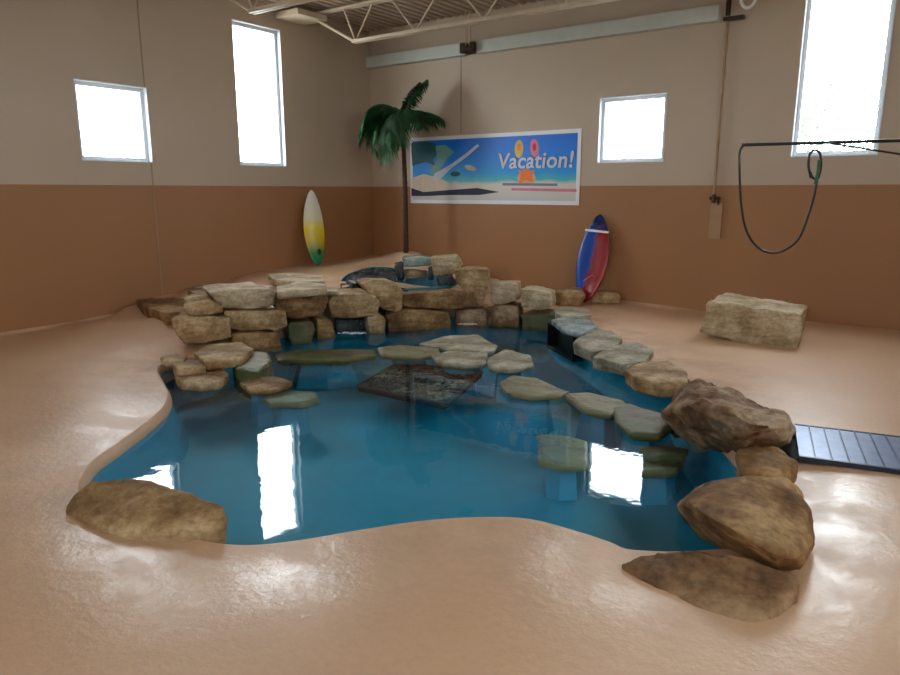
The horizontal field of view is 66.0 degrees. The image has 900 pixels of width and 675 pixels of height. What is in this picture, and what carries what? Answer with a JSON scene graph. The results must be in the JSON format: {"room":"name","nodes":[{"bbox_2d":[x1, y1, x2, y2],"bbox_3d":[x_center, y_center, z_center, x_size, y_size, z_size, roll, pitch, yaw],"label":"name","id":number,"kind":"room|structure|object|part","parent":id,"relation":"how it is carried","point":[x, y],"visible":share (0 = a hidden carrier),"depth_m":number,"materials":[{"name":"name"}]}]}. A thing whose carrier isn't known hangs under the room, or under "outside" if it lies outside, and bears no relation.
{"room":"animal exhibit","nodes":[
{"label":"animal exhibit","id":0,"kind":"room"},
{"bbox_2d":[0,0,373,332],"bbox_3d":[-5.340,-1.938,7.259,0.160,5.380,13.200,9,15,35],"label":"wall","id":1,"kind":"structure","parent":0,"point":[78,237],"depth_m":9.15,"materials":[{"name":"paint"}]},
{"bbox_2d":[73,78,152,162],"bbox_3d":[-4.221,-2.680,8.657,0.146,0.941,0.927,9,15,35],"label":"window","id":2,"kind":"structure","parent":1,"relation":"in","point":[142,98],"depth_m":8.88,"materials":[{"name":"white metal"}]},
{"bbox_2d":[136,0,144,86],"bbox_3d":[-3.909,-3.882,8.722,0.004,1.384,0.016,9,15,35],"label":"trim","id":3,"kind":"structure","parent":1,"relation":"attached to","point":[136,0],"depth_m":8.75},
{"bbox_2d":[151,163,162,295],"bbox_3d":[-3.909,-1.424,9.243,0.004,1.759,0.016,9,15,35],"label":"trim","id":4,"kind":"structure","parent":1,"relation":"attached to","point":[151,163],"depth_m":9.23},
{"bbox_2d":[231,18,286,166],"bbox_3d":[-2.880,-3.594,10.355,0.146,2.009,0.881,9,15,35],"label":"window","id":5,"kind":"structure","parent":1,"relation":"in","point":[275,33],"depth_m":10.59,"materials":[{"name":"white metal"}]},
{"bbox_2d":[230,0,317,14],"bbox_3d":[0.986,-3.654,5.763,11.376,0.522,0.590,9,15,35],"label":"joist","id":6,"kind":"object","parent":1,"relation":"attached to","point":[254,10],"visible":1,"depth_m":8.24,"materials":[{"name":"beige paint"}]},
{"bbox_2d":[275,0,618,43],"bbox_3d":[2.166,-3.992,7.355,11.376,0.522,0.590,9,15,35],"label":"joist","id":7,"kind":"object","parent":1,"relation":"attached to","point":[300,16],"visible":1,"depth_m":9.63,"materials":[{"name":"beige paint"}]},
{"bbox_3d":[-2.240,-4.831,10.440,0.496,0.080,0.590,9,15,35],"label":"bearing seat","id":8,"kind":"part","parent":7,"relation":"part of","materials":[{"name":"beige paint"}]},
{"bbox_2d":[255,0,544,31],"bbox_3d":[-0.624,-3.535,3.459,11.750,0.120,13.450,9,15,35],"label":"ceiling","id":9,"kind":"structure","parent":0,"point":[385,15],"depth_m":10.52,"materials":[{"name":"paint"}]},
{"bbox_2d":[460,10,474,53],"bbox_3d":[0.268,-4.682,10.603,0.274,0.600,0.099,9,15,35],"label":"hanger","id":10,"kind":"object","parent":9,"relation":"hanging from","point":[463,48],"visible":1,"depth_m":10.60,"materials":[{"name":"beige paint"}]},
{"bbox_3d":[0.302,-4.716,10.570,0.022,0.520,0.022,-7,14,-31],"label":"rod","id":11,"kind":"part","parent":10,"relation":"part of","materials":[{"name":"beige paint"}]},
{"bbox_2d":[0,251,899,674],"bbox_3d":[-0.659,0.445,4.298,11.800,0.646,13.600,9,15,35],"label":"floor","id":12,"kind":"structure","parent":0,"point":[467,595],"depth_m":3.02,"materials":[{"name":"beige concrete"}]},
{"bbox_2d":[66,478,227,543],"bbox_3d":[-1.557,0.972,3.520,0.894,0.371,0.330,5,13,24],"label":"boulder","id":13,"kind":"object","parent":12,"relation":"on","point":[146,510],"visible":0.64,"depth_m":3.44,"materials":[{"name":"beige stone"}]},
{"bbox_2d":[136,297,185,325],"bbox_3d":[-3.448,-0.330,8.708,0.680,0.216,1.309,-8,15,-35],"label":"rock","id":14,"kind":"object","parent":12,"relation":"on","point":[164,310],"visible":0.49,"depth_m":8.53,"materials":[{"name":"brown stone"}]},
{"bbox_2d":[188,285,205,294],"bbox_3d":[-3.245,-0.568,9.079,0.316,0.155,1.082,-8,14,-32],"label":"rock","id":15,"kind":"object","parent":12,"relation":"on","point":[197,289],"visible":0.34,"depth_m":9.02,"materials":[{"name":"orange stone"}]},
{"bbox_2d":[172,312,231,344],"bbox_3d":[-2.687,-0.127,7.580,0.589,0.301,0.529,-3,12,-13],"label":"rock","id":16,"kind":"object","parent":12,"relation":"on","point":[191,329],"visible":0.86,"depth_m":7.34,"materials":[{"name":"beige stone"}]},
{"bbox_2d":[184,299,222,314],"bbox_3d":[-2.679,-0.342,7.549,0.391,0.167,0.338,-3,12,-16],"label":"rock","id":17,"kind":"object","parent":16,"relation":"on","point":[203,307],"visible":0.88,"depth_m":7.40,"materials":[{"name":"beige stone"}]},
{"bbox_2d":[184,293,211,301],"bbox_3d":[-2.774,-0.435,7.671,0.292,0.091,0.318,-3,12,-12],"label":"rock","id":18,"kind":"object","parent":17,"relation":"on","point":[201,296],"visible":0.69,"depth_m":7.53,"materials":[{"name":"beige stone"}]},
{"bbox_2d":[267,272,324,284],"bbox_3d":[-2.068,-0.772,9.327,1.226,0.091,0.646,10,16,40],"label":"rock","id":19,"kind":"object","parent":12,"relation":"on","point":[287,277],"visible":0.84,"depth_m":9.22,"materials":[{"name":"beige stone"}]},
{"bbox_2d":[303,190,324,265],"bbox_3d":[-2.189,-1.774,11.209,0.401,1.205,0.205,-12,17,-44],"label":"surfboard","id":20,"kind":"object","parent":12,"relation":"on","point":[313,225],"visible":1,"depth_m":11.19,"materials":[{"name":"yellow paint"}]},
{"bbox_2d":[346,267,397,288],"bbox_3d":[-1.091,-0.842,9.907,0.676,0.175,1.951,0,12,0],"label":"rock","id":21,"kind":"object","parent":12,"relation":"on","point":[388,273],"visible":0.73,"depth_m":9.88,"materials":[{"name":"stone"}]},
{"bbox_2d":[339,283,353,287],"bbox_3d":[-1.374,-0.680,9.335,0.222,0.124,0.914,0,12,-2],"label":"rock","id":22,"kind":"object","parent":21,"relation":"on","point":[341,284],"visible":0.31,"depth_m":9.08,"materials":[{"name":"stone"}]},
{"bbox_2d":[341,267,456,290],"bbox_3d":[-0.731,-0.780,10.148,1.661,0.314,1.834,0,12,0],"label":"basin","id":23,"kind":"object","parent":12,"relation":"on","point":[349,274],"visible":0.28,"depth_m":10.72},
{"bbox_2d":[397,276,450,288],"bbox_3d":[-0.799,-0.816,10.111,1.862,0.001,1.682,9,15,35],"label":"water","id":24,"kind":"object","parent":23,"relation":"in","point":[413,282],"visible":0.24,"depth_m":10.02,"materials":[{"name":"blue liquid"}]},
{"bbox_2d":[394,261,403,279],"bbox_3d":[-0.755,-1.010,10.332,0.148,0.266,0.317,-1,12,-3],"label":"rock","id":25,"kind":"object","parent":24,"relation":"on","point":[399,269],"visible":0.83,"depth_m":10.18,"materials":[{"name":"stone"}]},
{"bbox_2d":[404,269,426,277],"bbox_3d":[-0.515,-0.968,10.409,0.338,0.138,0.202,0,12,-1],"label":"rock","id":26,"kind":"object","parent":24,"relation":"on","point":[409,273],"visible":1,"depth_m":10.32,"materials":[{"name":"beige stone"}]},
{"bbox_2d":[428,266,433,279],"bbox_3d":[-0.283,-0.959,10.224,0.090,0.196,0.310,-1,12,-4],"label":"rock","id":27,"kind":"object","parent":24,"relation":"on","point":[430,271],"visible":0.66,"depth_m":10.08,"materials":[{"name":"stone"}]},
{"bbox_2d":[402,254,430,266],"bbox_3d":[-0.489,-1.144,10.236,0.425,0.163,0.418,0,12,-2],"label":"rock","id":28,"kind":"object","parent":27,"relation":"on","point":[409,260],"visible":0.97,"depth_m":10.04,"materials":[{"name":"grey stone"}]},
{"bbox_2d":[436,274,454,284],"bbox_3d":[-0.062,-0.818,9.777,0.270,0.130,0.305,0,12,-1],"label":"rock","id":29,"kind":"object","parent":24,"relation":"on","point":[441,279],"visible":1,"depth_m":9.63,"materials":[{"name":"stone"}]},
{"bbox_2d":[430,254,462,274],"bbox_3d":[-0.051,-1.064,10.053,0.469,0.287,0.478,0,12,-1],"label":"rock","id":30,"kind":"object","parent":29,"relation":"on","point":[441,264],"visible":0.95,"depth_m":9.82,"materials":[{"name":"beige stone"}]},
{"bbox_2d":[357,79,444,252],"bbox_3d":[-0.832,-2.737,11.196,1.322,2.726,1.127,9,15,35],"label":"palm","id":31,"kind":"object","parent":12,"relation":"on","point":[388,124],"visible":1,"depth_m":10.87,"materials":[{"name":"green plant"}]},
{"bbox_2d":[77,282,736,550],"bbox_3d":[-0.341,0.342,6.300,4.678,0.836,6.770,-3,12,-12],"label":"pool water","id":32,"kind":"object","parent":12,"relation":"in","point":[353,460],"visible":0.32,"depth_m":5.34,"materials":[{"name":"blue liquid"}]},
{"bbox_2d":[232,351,272,399],"bbox_3d":[-1.907,0.359,6.724,0.371,0.330,0.900,-5,13,-22],"label":"rock","id":33,"kind":"object","parent":32,"relation":"on","point":[259,363],"visible":0.56,"depth_m":6.45,"materials":[{"name":"stone"}]},
{"bbox_2d":[193,342,252,369],"bbox_3d":[-2.200,0.176,6.783,0.540,0.114,0.727,-8,14,-32],"label":"rock","id":34,"kind":"object","parent":33,"relation":"on","point":[223,355],"visible":0.92,"depth_m":6.62,"materials":[{"name":"beige stone"}]},
{"bbox_2d":[228,329,280,352],"bbox_3d":[-2.244,0.027,7.825,0.552,0.263,0.428,-8,15,-34],"label":"rock","id":35,"kind":"object","parent":32,"relation":"on","point":[264,340],"visible":0.58,"depth_m":7.68,"materials":[{"name":"brown stone"}]},
{"bbox_2d":[222,306,286,330],"bbox_3d":[-2.278,-0.228,7.887,0.695,0.283,0.534,-8,14,-32],"label":"rock","id":36,"kind":"object","parent":35,"relation":"on","point":[268,317],"visible":0.75,"depth_m":7.69,"materials":[{"name":"beige stone"}]},
{"bbox_2d":[202,281,275,308],"bbox_3d":[-2.489,-0.493,8.012,0.719,0.243,0.792,-7,14,-31],"label":"rock","id":37,"kind":"object","parent":36,"relation":"on","point":[244,295],"visible":0.91,"depth_m":7.74,"materials":[{"name":"beige stone"}]},
{"bbox_2d":[261,390,319,408],"bbox_3d":[-1.356,0.537,5.979,0.452,0.075,0.452,9,15,35],"label":"rock","id":38,"kind":"object","parent":32,"relation":"on","point":[291,398],"visible":1,"depth_m":5.89,"materials":[{"name":"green stone"}]},
{"bbox_2d":[283,318,314,344],"bbox_3d":[-1.802,-0.079,8.268,0.317,0.280,0.376,-5,13,-24],"label":"rock","id":39,"kind":"object","parent":32,"relation":"on","point":[297,331],"visible":0.88,"depth_m":8.12,"materials":[{"name":"stone"}]},
{"bbox_2d":[269,287,328,318],"bbox_3d":[-1.838,-0.435,8.346,0.635,0.355,0.530,-5,13,-24],"label":"rock","id":40,"kind":"object","parent":39,"relation":"on","point":[301,307],"visible":0.44,"depth_m":8.13,"materials":[{"name":"brown stone"}]},
{"bbox_2d":[276,282,325,298],"bbox_3d":[-1.778,-0.543,7.954,0.707,0.091,0.798,9,15,35],"label":"rock","id":41,"kind":"object","parent":40,"relation":"on","point":[297,289],"visible":1,"depth_m":7.79,"materials":[{"name":"beige stone"}]},
{"bbox_2d":[310,316,334,340],"bbox_3d":[-1.598,-0.136,8.543,0.231,0.278,0.422,-7,14,-30],"label":"rock","id":42,"kind":"object","parent":32,"relation":"on","point":[324,330],"visible":0.85,"depth_m":8.37,"materials":[{"name":"brown stone"}]},
{"bbox_2d":[273,349,376,365],"bbox_3d":[-1.339,0.207,7.399,1.132,0.080,0.518,-1,12,-4],"label":"rock","id":43,"kind":"object","parent":32,"relation":"on","point":[340,356],"visible":1,"depth_m":7.28,"materials":[{"name":"stone"}]},
{"bbox_2d":[334,317,365,332],"bbox_3d":[-1.295,-0.176,8.932,0.397,0.191,0.217,-4,13,-20],"label":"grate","id":44,"kind":"object","parent":32,"relation":"on","point":[345,324],"visible":0.7,"depth_m":8.83,"materials":[{"name":"metal"}]},
{"bbox_2d":[362,311,385,333],"bbox_3d":[-0.983,-0.205,8.884,0.259,0.277,0.378,-4,13,-20],"label":"rock","id":45,"kind":"object","parent":32,"relation":"on","point":[374,324],"visible":0.8,"depth_m":8.72,"materials":[{"name":"beige stone"}]},
{"bbox_2d":[326,288,379,317],"bbox_3d":[-1.281,-0.452,8.754,0.647,0.320,0.662,-5,13,-21],"label":"rock","id":46,"kind":"object","parent":45,"relation":"on","point":[350,302],"visible":0.86,"depth_m":8.47,"materials":[{"name":"beige stone"}]},
{"bbox_2d":[325,287,338,295],"bbox_3d":[-1.446,-0.566,8.399,0.187,0.062,0.480,-2,12,-11],"label":"rock","id":47,"kind":"object","parent":46,"relation":"on","point":[331,291],"visible":0.75,"depth_m":8.21,"materials":[{"name":"beige stone"}]},
{"bbox_2d":[377,345,439,360],"bbox_3d":[-0.452,0.169,7.503,0.758,0.073,0.486,3,12,12],"label":"rock","id":48,"kind":"object","parent":32,"relation":"on","point":[397,352],"visible":0.98,"depth_m":7.39,"materials":[{"name":"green stone"}]},
{"bbox_2d":[384,306,450,331],"bbox_3d":[-0.441,-0.262,9.121,0.860,0.288,0.432,-2,12,-11],"label":"rock","id":49,"kind":"object","parent":32,"relation":"on","point":[405,319],"visible":0.92,"depth_m":8.93,"materials":[{"name":"brown stone"}]},
{"bbox_2d":[356,278,402,311],"bbox_3d":[-0.934,-0.566,9.010,0.529,0.444,0.535,-4,13,-18],"label":"rock","id":50,"kind":"object","parent":49,"relation":"on","point":[389,294],"visible":0.81,"depth_m":8.79,"materials":[{"name":"beige stone"}]},
{"bbox_2d":[402,289,472,308],"bbox_3d":[-0.189,-0.513,9.210,0.942,0.243,0.364,-2,12,-8],"label":"rock","id":51,"kind":"object","parent":49,"relation":"on","point":[430,298],"visible":0.91,"depth_m":9.05,"materials":[{"name":"brown stone"}]},
{"bbox_2d":[356,363,483,409],"bbox_3d":[-0.298,0.445,6.746,1.026,0.071,1.273,4,13,19],"label":"mat","id":52,"kind":"object","parent":32,"relation":"on","point":[432,386],"visible":0.98,"depth_m":6.63,"materials":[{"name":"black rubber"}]},
{"bbox_2d":[419,335,497,354],"bbox_3d":[0.214,0.086,7.894,0.889,0.076,0.834,9,15,35],"label":"rock","id":53,"kind":"object","parent":32,"relation":"on","point":[468,343],"visible":0.88,"depth_m":7.79,"materials":[{"name":"grey stone"}]},
{"bbox_2d":[455,305,487,326],"bbox_3d":[0.278,-0.293,9.350,0.439,0.253,0.421,-1,12,-3],"label":"rock","id":54,"kind":"object","parent":32,"relation":"on","point":[468,314],"visible":0.96,"depth_m":9.16,"materials":[{"name":"orange stone"}]},
{"bbox_2d":[454,266,489,304],"bbox_3d":[0.290,-0.710,9.389,0.472,0.512,0.423,0,12,-2],"label":"rock","id":55,"kind":"object","parent":54,"relation":"on","point":[474,280],"visible":0.94,"depth_m":9.17,"materials":[{"name":"beige stone"}]},
{"bbox_2d":[486,301,522,328],"bbox_3d":[0.742,-0.309,9.291,0.443,0.314,0.487,3,12,14],"label":"rock","id":56,"kind":"object","parent":32,"relation":"on","point":[508,315],"visible":0.9,"depth_m":9.08,"materials":[{"name":"orange stone"}]},
{"bbox_2d":[490,280,520,304],"bbox_3d":[0.763,-0.616,9.299,0.370,0.301,0.445,3,12,16],"label":"rock","id":57,"kind":"object","parent":56,"relation":"on","point":[502,292],"visible":0.98,"depth_m":9.11,"materials":[{"name":"beige stone"}]},
{"bbox_2d":[486,349,533,373],"bbox_3d":[0.608,0.250,6.982,0.582,0.074,0.739,9,15,35],"label":"rock","id":58,"kind":"object","parent":32,"relation":"on","point":[506,361],"visible":0.98,"depth_m":6.83,"materials":[{"name":"grey stone"}]},
{"bbox_2d":[521,309,554,331],"bbox_3d":[1.206,-0.234,9.077,0.452,0.244,0.524,4,13,20],"label":"rock","id":59,"kind":"object","parent":32,"relation":"on","point":[534,319],"visible":0.66,"depth_m":8.87,"materials":[{"name":"stone"}]},
{"bbox_2d":[521,285,555,309],"bbox_3d":[1.169,-0.524,9.080,0.395,0.277,0.442,4,13,20],"label":"rock","id":60,"kind":"object","parent":59,"relation":"on","point":[532,296],"visible":1,"depth_m":8.90,"materials":[{"name":"beige stone"}]},
{"bbox_2d":[537,434,588,471],"bbox_3d":[0.784,0.794,4.798,0.356,0.070,0.588,1,12,6],"label":"rock","id":61,"kind":"object","parent":32,"relation":"on","point":[560,453],"visible":1,"depth_m":4.70,"materials":[{"name":"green stone"}]},
{"bbox_2d":[547,322,583,361],"bbox_3d":[1.358,0.043,8.194,0.140,0.315,0.755,-3,12,-14],"label":"box","id":62,"kind":"object","parent":32,"relation":"attached to","point":[561,344],"visible":0.59,"depth_m":8.35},
{"bbox_2d":[551,317,597,337],"bbox_3d":[1.461,-0.122,7.975,0.467,0.081,1.047,-1,12,-4],"label":"rock","id":63,"kind":"object","parent":62,"relation":"on","point":[578,327],"visible":0.96,"depth_m":7.88,"materials":[{"name":"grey stone"}]},
{"bbox_2d":[628,460,684,478],"bbox_3d":[1.400,0.880,4.648,0.384,0.067,0.232,-1,12,-6],"label":"rock","id":64,"kind":"object","parent":32,"relation":"on","point":[642,469],"visible":0.97,"depth_m":4.57,"materials":[{"name":"stone"}]},
{"bbox_2d":[639,445,688,462],"bbox_3d":[1.490,0.807,4.792,0.348,0.073,0.249,0,12,0],"label":"rock","id":65,"kind":"object","parent":64,"relation":"on","point":[656,453],"visible":0.97,"depth_m":4.73,"materials":[{"name":"stone"}]},
{"bbox_2d":[555,287,585,305],"bbox_3d":[1.716,-0.592,9.993,0.464,0.245,0.430,2,12,9],"label":"rock","id":66,"kind":"object","parent":12,"relation":"on","point":[569,296],"visible":0.88,"depth_m":9.79,"materials":[{"name":"beige stone"}]},
{"bbox_2d":[554,307,591,320],"bbox_3d":[1.511,-0.262,8.660,0.539,0.131,0.555,-10,16,-41],"label":"rock","id":67,"kind":"object","parent":12,"relation":"on","point":[568,312],"visible":0.64,"depth_m":8.51,"materials":[{"name":"grey stone"}]},
{"bbox_2d":[576,214,608,301],"bbox_3d":[2.055,-1.141,9.995,0.458,1.248,0.277,3,12,12],"label":"surfboard","id":68,"kind":"object","parent":12,"relation":"on","point":[592,260],"visible":0.95,"depth_m":9.98,"materials":[{"name":"red paint"}]},
{"bbox_2d":[573,329,622,362],"bbox_3d":[1.575,0.080,7.342,0.450,0.144,1.150,5,13,23],"label":"rock","id":69,"kind":"object","parent":12,"relation":"on","point":[587,346],"visible":0.81,"depth_m":7.18,"materials":[{"name":"grey stone"}]},
{"bbox_2d":[591,290,620,303],"bbox_3d":[2.267,-0.592,10.092,0.428,0.183,0.262,3,12,12],"label":"rock","id":70,"kind":"object","parent":12,"relation":"on","point":[601,296],"visible":0.91,"depth_m":9.98,"materials":[{"name":"beige stone"}]},
{"bbox_2d":[592,342,653,375],"bbox_3d":[1.752,0.202,6.766,0.507,0.138,0.982,9,15,35],"label":"rock","id":71,"kind":"object","parent":12,"relation":"on","point":[623,357],"visible":0.8,"depth_m":6.57,"materials":[{"name":"grey stone"}]},
{"bbox_2d":[624,361,687,397],"bbox_3d":[1.804,0.358,6.058,0.521,0.153,0.789,-1,12,-4],"label":"rock","id":72,"kind":"object","parent":12,"relation":"on","point":[651,378],"visible":0.94,"depth_m":5.86,"materials":[{"name":"beige stone"}]},
{"bbox_2d":[622,550,798,621],"bbox_3d":[1.055,1.089,2.906,0.685,0.284,0.374,9,15,35],"label":"boulder","id":73,"kind":"object","parent":12,"relation":"on","point":[738,588],"visible":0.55,"depth_m":2.85,"materials":[{"name":"brown stone"}]},
{"bbox_2d":[661,378,796,452],"bbox_3d":[1.807,0.567,4.790,0.894,0.576,1.396,-6,13,-26],"label":"boulder","id":74,"kind":"object","parent":12,"relation":"on","point":[708,416],"visible":0.95,"depth_m":4.39,"materials":[{"name":"brown stone"}]},
{"bbox_2d":[677,476,814,570],"bbox_3d":[1.469,0.893,3.490,0.620,0.446,1.387,4,13,19],"label":"boulder","id":75,"kind":"object","parent":12,"relation":"on","point":[769,521],"visible":1,"depth_m":3.13,"materials":[{"name":"brown stone"}]},
{"bbox_2d":[699,293,806,347],"bbox_3d":[3.409,-0.193,7.691,1.016,0.478,0.804,9,15,35],"label":"boulder","id":76,"kind":"object","parent":12,"relation":"on","point":[734,317],"visible":0.97,"depth_m":7.42,"materials":[{"name":"beige stone"}]},
{"bbox_2d":[735,446,797,482],"bbox_3d":[1.752,0.815,3.889,0.324,0.309,0.499,9,15,35],"label":"boulder","id":77,"kind":"object","parent":12,"relation":"on","point":[771,461],"visible":0.35,"depth_m":3.82,"materials":[{"name":"brown stone"}]},
{"bbox_2d":[778,423,899,474],"bbox_3d":[2.829,0.723,4.231,1.523,0.030,0.659,5,13,23],"label":"ramp","id":78,"kind":"object","parent":12,"relation":"on","point":[877,452],"visible":0.98,"depth_m":4.33,"materials":[{"name":"grey metal"}]},
{"bbox_2d":[369,0,899,329],"bbox_3d":[3.260,-2.357,9.233,11.400,5.380,0.160,9,15,35],"label":"wall","id":79,"kind":"structure","parent":0,"point":[844,266],"depth_m":9.31,"materials":[{"name":"paint"}]},
{"bbox_2d":[460,58,461,133],"bbox_3d":[0.175,-3.866,11.094,0.020,1.160,0.004,9,15,35],"label":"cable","id":80,"kind":"structure","parent":79,"relation":"attached to","point":[460,58],"depth_m":11.07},
{"bbox_2d":[410,128,581,204],"bbox_3d":[0.607,-2.676,11.014,3.192,1.090,0.020,9,15,35],"label":"banner","id":81,"kind":"object","parent":79,"relation":"attached to","point":[543,167],"visible":1,"depth_m":10.89,"materials":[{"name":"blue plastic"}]},
{"bbox_3d":[-0.426,-3.101,11.684,0.577,0.412,0.001,9,15,35],"label":"palm crown","id":82,"kind":"part","parent":81,"relation":"part of","materials":[{"name":"teal paper"}]},
{"bbox_3d":[-0.138,-2.939,11.504,0.518,0.495,0.001,9,15,35],"label":"palm crown","id":83,"kind":"part","parent":81,"relation":"part of","materials":[{"name":"green paper"}]},
{"bbox_2d":[366,4,721,68],"bbox_3d":[0.970,-4.394,10.308,5.900,0.180,0.120,9,15,35],"label":"beam","id":84,"kind":"structure","parent":79,"relation":"attached to","point":[706,14],"depth_m":9.79,"materials":[{"name":"white metal"}]},
{"bbox_2d":[597,92,667,162],"bbox_3d":[2.542,-2.894,9.634,0.964,0.896,0.146,9,15,35],"label":"window","id":85,"kind":"structure","parent":79,"relation":"in","point":[603,105],"depth_m":9.74,"materials":[{"name":"white metal"}]},
{"bbox_2d":[708,0,744,238],"bbox_3d":[3.502,-2.776,8.796,0.250,3.020,0.092,9,15,35],"label":"riser pipe","id":86,"kind":"object","parent":79,"relation":"attached to","point":[716,210],"visible":1,"depth_m":8.94,"materials":[{"name":"brown metal"}]},
{"bbox_2d":[709,194,719,204],"bbox_3d":[3.454,-1.796,9.037,0.134,0.136,0.074,9,15,35],"label":"tap","id":87,"kind":"object","parent":86,"relation":"on","point":[713,198],"depth_m":9.03,"materials":[{"name":"brown metal"}]},
{"bbox_3d":[3.494,-1.534,9.110,0.150,0.460,0.022,9,15,35],"label":"panel","id":88,"kind":"part","parent":86,"relation":"part of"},
{"bbox_2d":[739,0,756,9],"bbox_3d":[3.620,-4.131,8.388,0.218,0.298,0.040,9,15,35],"label":"loop","id":89,"kind":"object","parent":79,"relation":"attached to","point":[752,5],"visible":1,"depth_m":8.41,"materials":[{"name":"white plastic"}]},
{"bbox_2d":[790,0,896,156],"bbox_3d":[4.580,-3.130,8.075,0.922,1.972,0.146,9,15,35],"label":"window","id":90,"kind":"structure","parent":79,"relation":"in","point":[794,152],"depth_m":8.21,"materials":[{"name":"white metal"}]},
{"label":"pool water","id":91,"kind":"object","parent":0,"visible":0},
{"bbox_2d":[175,369,228,391],"bbox_3d":[-2.252,0.388,6.311,0.447,0.109,0.550,-7,14,-29],"label":"rock","id":92,"kind":"object","parent":91,"relation":"on","point":[212,380],"visible":0.87,"depth_m":6.15,"materials":[{"name":"beige stone"}]},
{"bbox_2d":[172,359,206,375],"bbox_3d":[-2.421,0.298,6.494,0.324,0.132,0.357,-6,14,-27],"label":"rock","id":93,"kind":"object","parent":92,"relation":"on","point":[189,367],"visible":0.62,"depth_m":6.36,"materials":[{"name":"beige stone"}]},
{"bbox_2d":[160,353,186,366],"bbox_3d":[-2.655,0.215,6.648,0.238,0.068,0.402,-3,12,-15],"label":"rock","id":94,"kind":"object","parent":93,"relation":"on","point":[169,360],"visible":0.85,"depth_m":6.55,"materials":[{"name":"beige stone"}]},
{"bbox_2d":[240,376,291,395],"bbox_3d":[-1.679,0.427,6.196,0.499,0.070,0.439,9,15,35],"label":"rock","id":95,"kind":"object","parent":91,"relation":"on","point":[262,385],"visible":0.97,"depth_m":6.13,"materials":[{"name":"brown stone"}]},
{"bbox_2d":[337,332,363,333],"bbox_3d":[-1.210,-0.057,8.547,0.347,0.014,0.152,3,12,16],"label":"foam","id":96,"kind":"object","parent":91,"relation":"on","point":[342,332],"visible":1,"depth_m":8.52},
{"bbox_2d":[431,351,486,369],"bbox_3d":[0.094,0.230,7.120,0.586,0.079,0.617,1,12,4],"label":"rock","id":97,"kind":"object","parent":91,"relation":"on","point":[457,360],"visible":0.96,"depth_m":6.98,"materials":[{"name":"grey stone"}]},
{"bbox_2d":[499,375,568,401],"bbox_3d":[0.717,0.454,6.072,0.663,0.076,0.557,9,15,35],"label":"rock","id":98,"kind":"object","parent":91,"relation":"on","point":[514,387],"visible":1,"depth_m":5.95,"materials":[{"name":"grey stone"}]},
{"bbox_2d":[564,392,625,419],"bbox_3d":[1.226,0.555,5.640,0.411,0.080,0.583,-3,12,-13],"label":"rock","id":99,"kind":"object","parent":91,"relation":"on","point":[589,404],"visible":0.92,"depth_m":5.59,"materials":[{"name":"grey stone"}]},
{"bbox_2d":[613,404,671,441],"bbox_3d":[1.429,0.631,5.219,0.396,0.080,0.752,0,12,1],"label":"rock","id":100,"kind":"object","parent":91,"relation":"on","point":[637,423],"visible":0.98,"depth_m":5.07,"materials":[{"name":"stone"}]},
{"bbox_3d":[4.022,-0.531,0.624,0.160,5.380,13.200,9,15,35],"label":"wall","id":101,"kind":"structure","parent":0,"visible":0},
{"bbox_2d":[742,139,899,154],"bbox_3d":[4.550,-1.129,5.202,4.455,0.950,0.218,6,13,27],"label":"boom","id":102,"kind":"object","parent":101,"relation":"attached to","point":[842,142],"visible":1,"depth_m":5.81,"materials":[{"name":"black metal"}]},
{"bbox_2d":[738,146,821,253],"bbox_3d":[2.975,-1.256,6.302,0.759,0.995,0.044,0,12,0],"label":"hose","id":103,"kind":"object","parent":102,"relation":"hanging from","point":[819,162],"visible":1,"depth_m":6.29,"materials":[{"name":"rubber"}]},
{"bbox_3d":[4.571,-1.508,5.181,4.438,0.028,0.028,6,14,28],"label":"arm","id":104,"kind":"part","parent":102,"relation":"part of","materials":[{"name":"black metal"}]},
{"label":"outside","id":105,"kind":"structure","parent":0,"visible":0},
{"bbox_3d":[-1.402,-0.259,13.030,120.000,0.100,120.000,9,15,35],"label":"ground","id":106,"kind":"structure","parent":105,"visible":0},
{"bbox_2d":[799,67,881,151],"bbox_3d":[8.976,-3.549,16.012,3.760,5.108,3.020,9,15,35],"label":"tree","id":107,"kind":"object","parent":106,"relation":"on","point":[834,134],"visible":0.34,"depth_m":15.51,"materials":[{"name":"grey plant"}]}
]}

